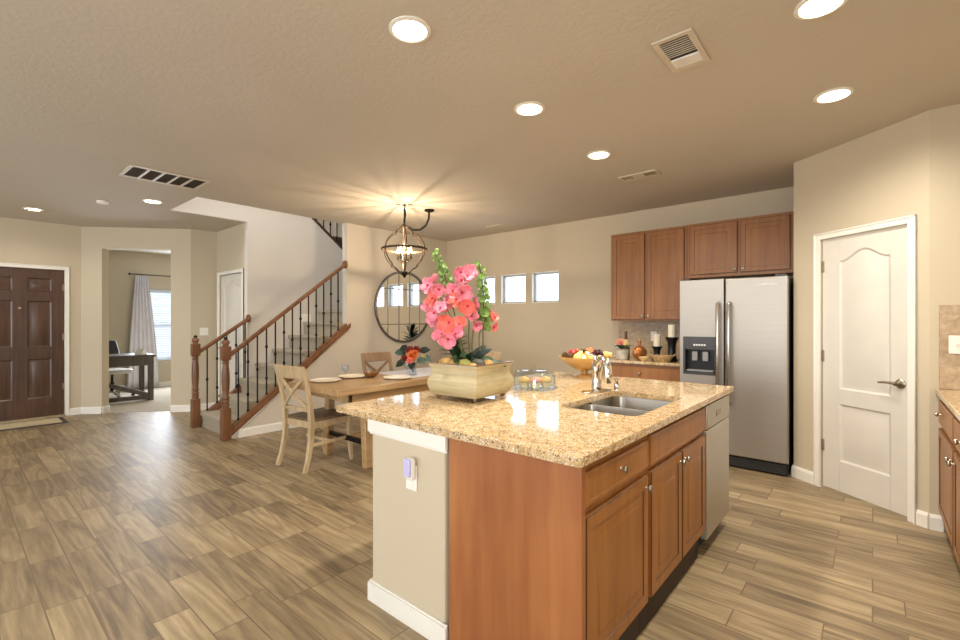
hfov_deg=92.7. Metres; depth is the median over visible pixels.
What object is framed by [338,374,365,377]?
dinner plate
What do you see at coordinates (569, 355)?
fig
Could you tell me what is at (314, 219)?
railing
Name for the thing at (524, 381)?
muffin
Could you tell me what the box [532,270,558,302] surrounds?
window
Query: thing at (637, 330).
backsplash
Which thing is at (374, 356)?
dining chair
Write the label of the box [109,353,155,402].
office desk
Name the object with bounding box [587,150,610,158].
recessed light
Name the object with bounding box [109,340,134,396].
office chair
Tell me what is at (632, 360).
countertop
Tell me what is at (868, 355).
door
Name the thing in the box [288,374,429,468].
dining table
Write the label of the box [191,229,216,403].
wall
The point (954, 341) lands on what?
light switch
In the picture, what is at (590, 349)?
peach
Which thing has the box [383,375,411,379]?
dinner plate
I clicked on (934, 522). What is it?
baseboard
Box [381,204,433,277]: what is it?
lantern chandelier
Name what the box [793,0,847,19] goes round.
recessed light
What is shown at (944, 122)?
wall
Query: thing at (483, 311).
flower
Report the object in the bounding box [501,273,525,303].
window
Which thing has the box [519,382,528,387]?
paper cup
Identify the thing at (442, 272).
flower
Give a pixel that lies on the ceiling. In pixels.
(306, 108)
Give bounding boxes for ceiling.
[0,0,959,254]
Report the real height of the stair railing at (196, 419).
1.440 m
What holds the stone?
in the planter box
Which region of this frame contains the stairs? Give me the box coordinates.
[200,309,341,433]
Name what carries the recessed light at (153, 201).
in the ceiling
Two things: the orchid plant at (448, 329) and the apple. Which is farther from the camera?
the apple
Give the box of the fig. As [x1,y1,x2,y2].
[567,353,573,357]
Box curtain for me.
[127,275,158,387]
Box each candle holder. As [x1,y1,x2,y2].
[651,346,662,359]
[665,337,678,361]
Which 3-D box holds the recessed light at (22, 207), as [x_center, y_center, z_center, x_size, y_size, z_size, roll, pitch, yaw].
[-5.467,-1.365,5.607,0.196,0.010,0.196,0,0,41]
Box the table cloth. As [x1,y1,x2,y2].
[378,367,430,377]
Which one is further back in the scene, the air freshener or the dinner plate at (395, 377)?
the dinner plate at (395, 377)
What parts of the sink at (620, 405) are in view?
bowl, bowl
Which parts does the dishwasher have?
toe panel, control panel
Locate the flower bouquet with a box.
[395,345,430,371]
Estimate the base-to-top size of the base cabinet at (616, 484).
0.882 m
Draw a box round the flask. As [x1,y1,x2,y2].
[633,340,646,359]
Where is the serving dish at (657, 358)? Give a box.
[648,353,675,361]
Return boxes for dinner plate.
[310,378,340,381]
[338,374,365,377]
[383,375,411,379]
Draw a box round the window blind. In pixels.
[150,289,170,360]
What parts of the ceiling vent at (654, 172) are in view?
plate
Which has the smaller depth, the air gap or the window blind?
the air gap
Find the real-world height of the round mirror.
1.114 m
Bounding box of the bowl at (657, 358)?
[651,355,672,361]
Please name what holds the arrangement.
on the flower pot
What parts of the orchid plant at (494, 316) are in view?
stem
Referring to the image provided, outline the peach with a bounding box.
[585,347,593,352]
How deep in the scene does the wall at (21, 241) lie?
6.49 m
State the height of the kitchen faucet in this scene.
0.243 m
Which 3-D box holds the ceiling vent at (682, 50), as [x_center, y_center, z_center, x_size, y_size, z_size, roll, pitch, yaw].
[1.023,-1.363,2.323,0.190,0.014,0.340,0,0,41]
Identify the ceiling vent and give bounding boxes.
[25,208,58,213]
[119,164,210,189]
[487,224,506,227]
[617,169,660,181]
[651,27,710,72]
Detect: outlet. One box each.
[406,465,416,491]
[651,331,656,340]
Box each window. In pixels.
[479,276,494,304]
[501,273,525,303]
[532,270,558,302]
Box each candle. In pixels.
[653,334,660,345]
[668,325,675,336]
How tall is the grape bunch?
0.055 m
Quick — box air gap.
[613,378,619,389]
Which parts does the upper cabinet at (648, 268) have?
door, door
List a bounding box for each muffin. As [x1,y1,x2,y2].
[518,376,529,387]
[530,377,541,387]
[541,376,550,387]
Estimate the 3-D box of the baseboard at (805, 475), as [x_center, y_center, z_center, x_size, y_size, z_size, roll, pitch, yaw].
[2.734,1.300,3.873,0.015,0.100,0.205,0,0,-11]
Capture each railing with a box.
[190,314,250,427]
[220,260,350,440]
[312,218,341,248]
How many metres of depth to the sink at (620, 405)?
2.72 m
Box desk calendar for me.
[134,348,146,354]
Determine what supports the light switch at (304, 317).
attached to the wall at (286, 255)
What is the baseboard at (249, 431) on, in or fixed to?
attached to the wall at (368, 266)
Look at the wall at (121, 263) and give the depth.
8.97 m
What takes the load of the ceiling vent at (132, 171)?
in the ceiling
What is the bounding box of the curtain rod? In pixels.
[128,273,170,276]
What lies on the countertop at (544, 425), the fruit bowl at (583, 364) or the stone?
the fruit bowl at (583, 364)
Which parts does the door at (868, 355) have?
lever handle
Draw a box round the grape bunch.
[592,350,603,355]
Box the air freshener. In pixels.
[403,457,414,480]
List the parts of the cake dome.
plate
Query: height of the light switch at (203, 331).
0.115 m
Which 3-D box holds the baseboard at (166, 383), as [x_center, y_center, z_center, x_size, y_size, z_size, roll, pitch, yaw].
[-7.120,1.300,8.737,0.015,0.100,6.000,0,0,41]
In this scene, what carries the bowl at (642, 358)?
on the countertop at (632, 360)
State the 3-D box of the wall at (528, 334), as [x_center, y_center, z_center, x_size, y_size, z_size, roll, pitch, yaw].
[1.902,-0.010,5.877,6.680,2.720,0.160,0,0,41]
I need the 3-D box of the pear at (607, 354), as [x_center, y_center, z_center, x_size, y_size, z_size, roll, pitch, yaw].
[0.983,0.273,3.550,0.072,0.074,0.105,0,0,-7]
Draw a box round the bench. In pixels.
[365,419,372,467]
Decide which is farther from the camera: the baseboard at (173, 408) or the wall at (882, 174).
the baseboard at (173, 408)
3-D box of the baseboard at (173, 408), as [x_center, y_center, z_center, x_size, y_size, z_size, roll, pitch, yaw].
[-4.301,1.300,6.880,0.601,0.100,0.108,0,0,-27]
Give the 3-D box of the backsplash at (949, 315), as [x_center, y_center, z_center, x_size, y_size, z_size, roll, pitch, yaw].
[3.177,0.166,2.746,0.600,0.535,0.012,0,0,41]
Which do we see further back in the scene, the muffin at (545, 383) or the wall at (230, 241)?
the wall at (230, 241)
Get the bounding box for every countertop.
[336,371,732,467]
[609,356,679,366]
[935,389,959,420]
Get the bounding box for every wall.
[0,217,80,413]
[81,227,190,406]
[109,250,170,384]
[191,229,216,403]
[217,223,243,393]
[231,223,446,438]
[244,206,341,376]
[373,434,448,639]
[447,186,793,376]
[794,110,928,512]
[929,104,959,531]
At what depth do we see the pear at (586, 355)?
3.47 m
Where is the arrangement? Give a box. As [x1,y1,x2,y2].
[614,338,633,349]
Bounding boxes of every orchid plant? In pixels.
[420,273,476,362]
[443,264,492,360]
[478,310,505,370]
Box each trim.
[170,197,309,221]
[368,419,447,639]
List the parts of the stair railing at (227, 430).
newel post, handrail, rail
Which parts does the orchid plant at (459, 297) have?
stem, stem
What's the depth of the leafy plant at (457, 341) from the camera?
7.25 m
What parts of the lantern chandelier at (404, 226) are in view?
rod, swag cord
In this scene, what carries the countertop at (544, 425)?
on the base cabinet at (616, 484)
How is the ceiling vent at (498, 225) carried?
in the ceiling
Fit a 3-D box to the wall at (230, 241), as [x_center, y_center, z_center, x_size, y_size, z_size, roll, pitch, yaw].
[-3.645,-0.010,6.772,1.010,2.720,0.100,0,0,41]
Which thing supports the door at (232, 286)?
in the wall at (230, 241)
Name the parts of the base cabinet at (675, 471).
door, drawer, door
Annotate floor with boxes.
[0,386,959,639]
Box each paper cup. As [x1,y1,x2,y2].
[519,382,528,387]
[531,383,540,387]
[541,382,549,387]
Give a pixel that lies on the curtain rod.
(128, 273)
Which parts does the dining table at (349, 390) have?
leg, leg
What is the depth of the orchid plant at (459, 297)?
2.58 m
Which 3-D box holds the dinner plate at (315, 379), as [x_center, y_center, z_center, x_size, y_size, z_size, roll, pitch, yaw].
[-1.508,0.581,4.480,0.300,0.018,0.300,0,0,41]
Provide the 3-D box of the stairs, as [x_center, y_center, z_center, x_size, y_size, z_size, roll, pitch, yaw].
[-2.139,0.590,6.917,0.881,1.520,3.510,0,0,41]
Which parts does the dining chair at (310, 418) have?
leg, rail, rail, leg, seat frame, seat, leg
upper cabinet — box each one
[611,225,686,320]
[687,211,793,279]
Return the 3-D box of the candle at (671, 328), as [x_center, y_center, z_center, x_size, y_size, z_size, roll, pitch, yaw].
[2.074,0.103,4.952,0.076,0.143,0.076,0,0,41]
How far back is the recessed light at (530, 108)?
2.94 m
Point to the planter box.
(474, 382)
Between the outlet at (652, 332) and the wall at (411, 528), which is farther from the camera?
the outlet at (652, 332)
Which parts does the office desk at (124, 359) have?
leg, leg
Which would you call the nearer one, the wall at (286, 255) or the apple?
the apple
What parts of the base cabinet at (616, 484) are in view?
end panel, drawer, knob, knob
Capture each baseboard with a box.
[69,405,109,414]
[109,381,170,389]
[170,402,215,411]
[238,416,354,437]
[792,465,812,484]
[916,509,943,532]
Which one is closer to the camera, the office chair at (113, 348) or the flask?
the flask
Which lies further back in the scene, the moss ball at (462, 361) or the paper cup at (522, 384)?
the paper cup at (522, 384)
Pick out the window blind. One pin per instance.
(164, 311)
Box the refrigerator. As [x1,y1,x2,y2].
[680,274,793,475]
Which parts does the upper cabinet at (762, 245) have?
door, door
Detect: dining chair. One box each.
[274,364,353,473]
[360,352,392,371]
[485,351,501,359]
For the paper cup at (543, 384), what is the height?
0.034 m
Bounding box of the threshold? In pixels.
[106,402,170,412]
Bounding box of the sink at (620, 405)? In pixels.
[573,396,671,415]
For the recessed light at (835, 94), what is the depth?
2.77 m
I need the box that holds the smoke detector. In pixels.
[96,200,108,204]
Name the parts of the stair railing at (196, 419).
newel post, rail, handrail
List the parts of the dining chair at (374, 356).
leg, rail, leg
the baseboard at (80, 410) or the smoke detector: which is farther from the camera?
the baseboard at (80, 410)
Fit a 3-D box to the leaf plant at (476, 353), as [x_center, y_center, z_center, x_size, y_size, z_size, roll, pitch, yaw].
[-0.065,0.198,2.627,0.266,0.159,0.279,0,0,41]
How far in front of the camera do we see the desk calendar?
7.76 m
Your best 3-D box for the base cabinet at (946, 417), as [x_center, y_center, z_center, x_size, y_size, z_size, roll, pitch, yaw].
[2.904,0.909,2.450,0.648,0.882,0.740,0,0,41]
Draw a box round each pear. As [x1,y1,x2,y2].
[573,350,582,357]
[584,351,592,358]
[603,351,613,357]
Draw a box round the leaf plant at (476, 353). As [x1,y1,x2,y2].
[449,344,491,360]
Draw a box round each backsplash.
[619,321,679,357]
[939,305,959,389]
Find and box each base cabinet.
[449,436,652,639]
[587,403,704,633]
[602,362,679,381]
[935,400,959,568]
[946,418,959,567]
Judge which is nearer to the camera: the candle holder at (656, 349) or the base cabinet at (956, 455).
the base cabinet at (956, 455)
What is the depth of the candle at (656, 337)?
5.11 m
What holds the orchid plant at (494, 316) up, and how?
in the planter box
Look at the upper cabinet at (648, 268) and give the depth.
5.29 m
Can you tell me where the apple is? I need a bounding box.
[568,349,576,354]
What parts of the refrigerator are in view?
freezer door, door handle, door handle, door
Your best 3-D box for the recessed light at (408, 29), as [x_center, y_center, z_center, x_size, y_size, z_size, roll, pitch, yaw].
[-0.329,-1.365,2.152,0.196,0.010,0.196,0,0,41]
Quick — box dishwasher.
[698,395,728,547]
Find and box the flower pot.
[614,349,628,359]
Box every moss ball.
[439,357,449,362]
[457,359,470,364]
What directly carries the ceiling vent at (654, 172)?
in the ceiling
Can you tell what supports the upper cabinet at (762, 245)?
attached to the wall at (528, 334)
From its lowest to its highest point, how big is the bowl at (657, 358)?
0.070 m
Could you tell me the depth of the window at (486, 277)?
7.32 m
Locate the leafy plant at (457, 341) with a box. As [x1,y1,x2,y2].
[442,336,467,358]
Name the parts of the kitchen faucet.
lever handle, deck plate, spout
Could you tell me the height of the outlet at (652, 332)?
0.115 m
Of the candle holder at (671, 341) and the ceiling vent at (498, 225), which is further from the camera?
the ceiling vent at (498, 225)
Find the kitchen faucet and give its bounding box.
[581,352,612,393]
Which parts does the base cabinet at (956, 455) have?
knob, knob, door, drawer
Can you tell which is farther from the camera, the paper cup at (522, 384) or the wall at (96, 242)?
the wall at (96, 242)
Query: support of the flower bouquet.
in the flower vase
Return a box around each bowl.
[363,371,378,377]
[558,355,610,377]
[638,356,648,360]
[651,355,672,361]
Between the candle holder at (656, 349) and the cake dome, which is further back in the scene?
the candle holder at (656, 349)
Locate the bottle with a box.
[623,331,629,357]
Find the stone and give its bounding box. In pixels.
[471,359,485,364]
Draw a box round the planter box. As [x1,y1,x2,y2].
[427,361,513,402]
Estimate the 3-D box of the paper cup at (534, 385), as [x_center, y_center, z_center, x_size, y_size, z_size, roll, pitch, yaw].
[0.355,0.408,2.917,0.064,0.034,0.064,0,0,41]
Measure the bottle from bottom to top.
0.314 m
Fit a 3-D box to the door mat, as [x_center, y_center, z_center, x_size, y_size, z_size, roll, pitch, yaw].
[-5.943,1.343,5.897,0.500,0.014,0.900,0,0,41]
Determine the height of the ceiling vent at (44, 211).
0.012 m
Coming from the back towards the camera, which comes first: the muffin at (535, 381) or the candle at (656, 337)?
the candle at (656, 337)
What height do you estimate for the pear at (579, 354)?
0.102 m
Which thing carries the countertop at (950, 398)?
on the base cabinet at (946, 417)
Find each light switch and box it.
[200,328,207,334]
[301,314,310,320]
[949,336,959,353]
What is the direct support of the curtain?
hanging from the curtain rod
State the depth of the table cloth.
5.21 m
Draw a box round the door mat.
[0,417,67,430]
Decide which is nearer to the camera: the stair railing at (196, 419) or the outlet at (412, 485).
the outlet at (412, 485)
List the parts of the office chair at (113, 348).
backrest, leg, seat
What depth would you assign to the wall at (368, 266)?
6.60 m
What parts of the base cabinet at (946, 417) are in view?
drawer, door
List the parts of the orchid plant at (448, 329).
stem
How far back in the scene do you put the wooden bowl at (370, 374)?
4.75 m
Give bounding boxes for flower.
[432,248,462,351]
[475,260,491,358]
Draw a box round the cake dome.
[513,365,557,390]
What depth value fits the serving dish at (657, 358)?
4.83 m
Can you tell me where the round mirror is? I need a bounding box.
[374,271,427,342]
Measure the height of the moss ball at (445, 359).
0.068 m
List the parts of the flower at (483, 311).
stem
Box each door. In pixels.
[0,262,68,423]
[217,268,243,400]
[813,214,916,523]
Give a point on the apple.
(574, 351)
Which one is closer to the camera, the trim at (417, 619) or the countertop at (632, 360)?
the trim at (417, 619)
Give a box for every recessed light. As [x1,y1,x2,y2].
[22,207,43,210]
[142,199,162,203]
[389,16,430,42]
[514,101,544,115]
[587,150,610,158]
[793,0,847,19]
[813,87,853,102]
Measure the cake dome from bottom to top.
0.149 m

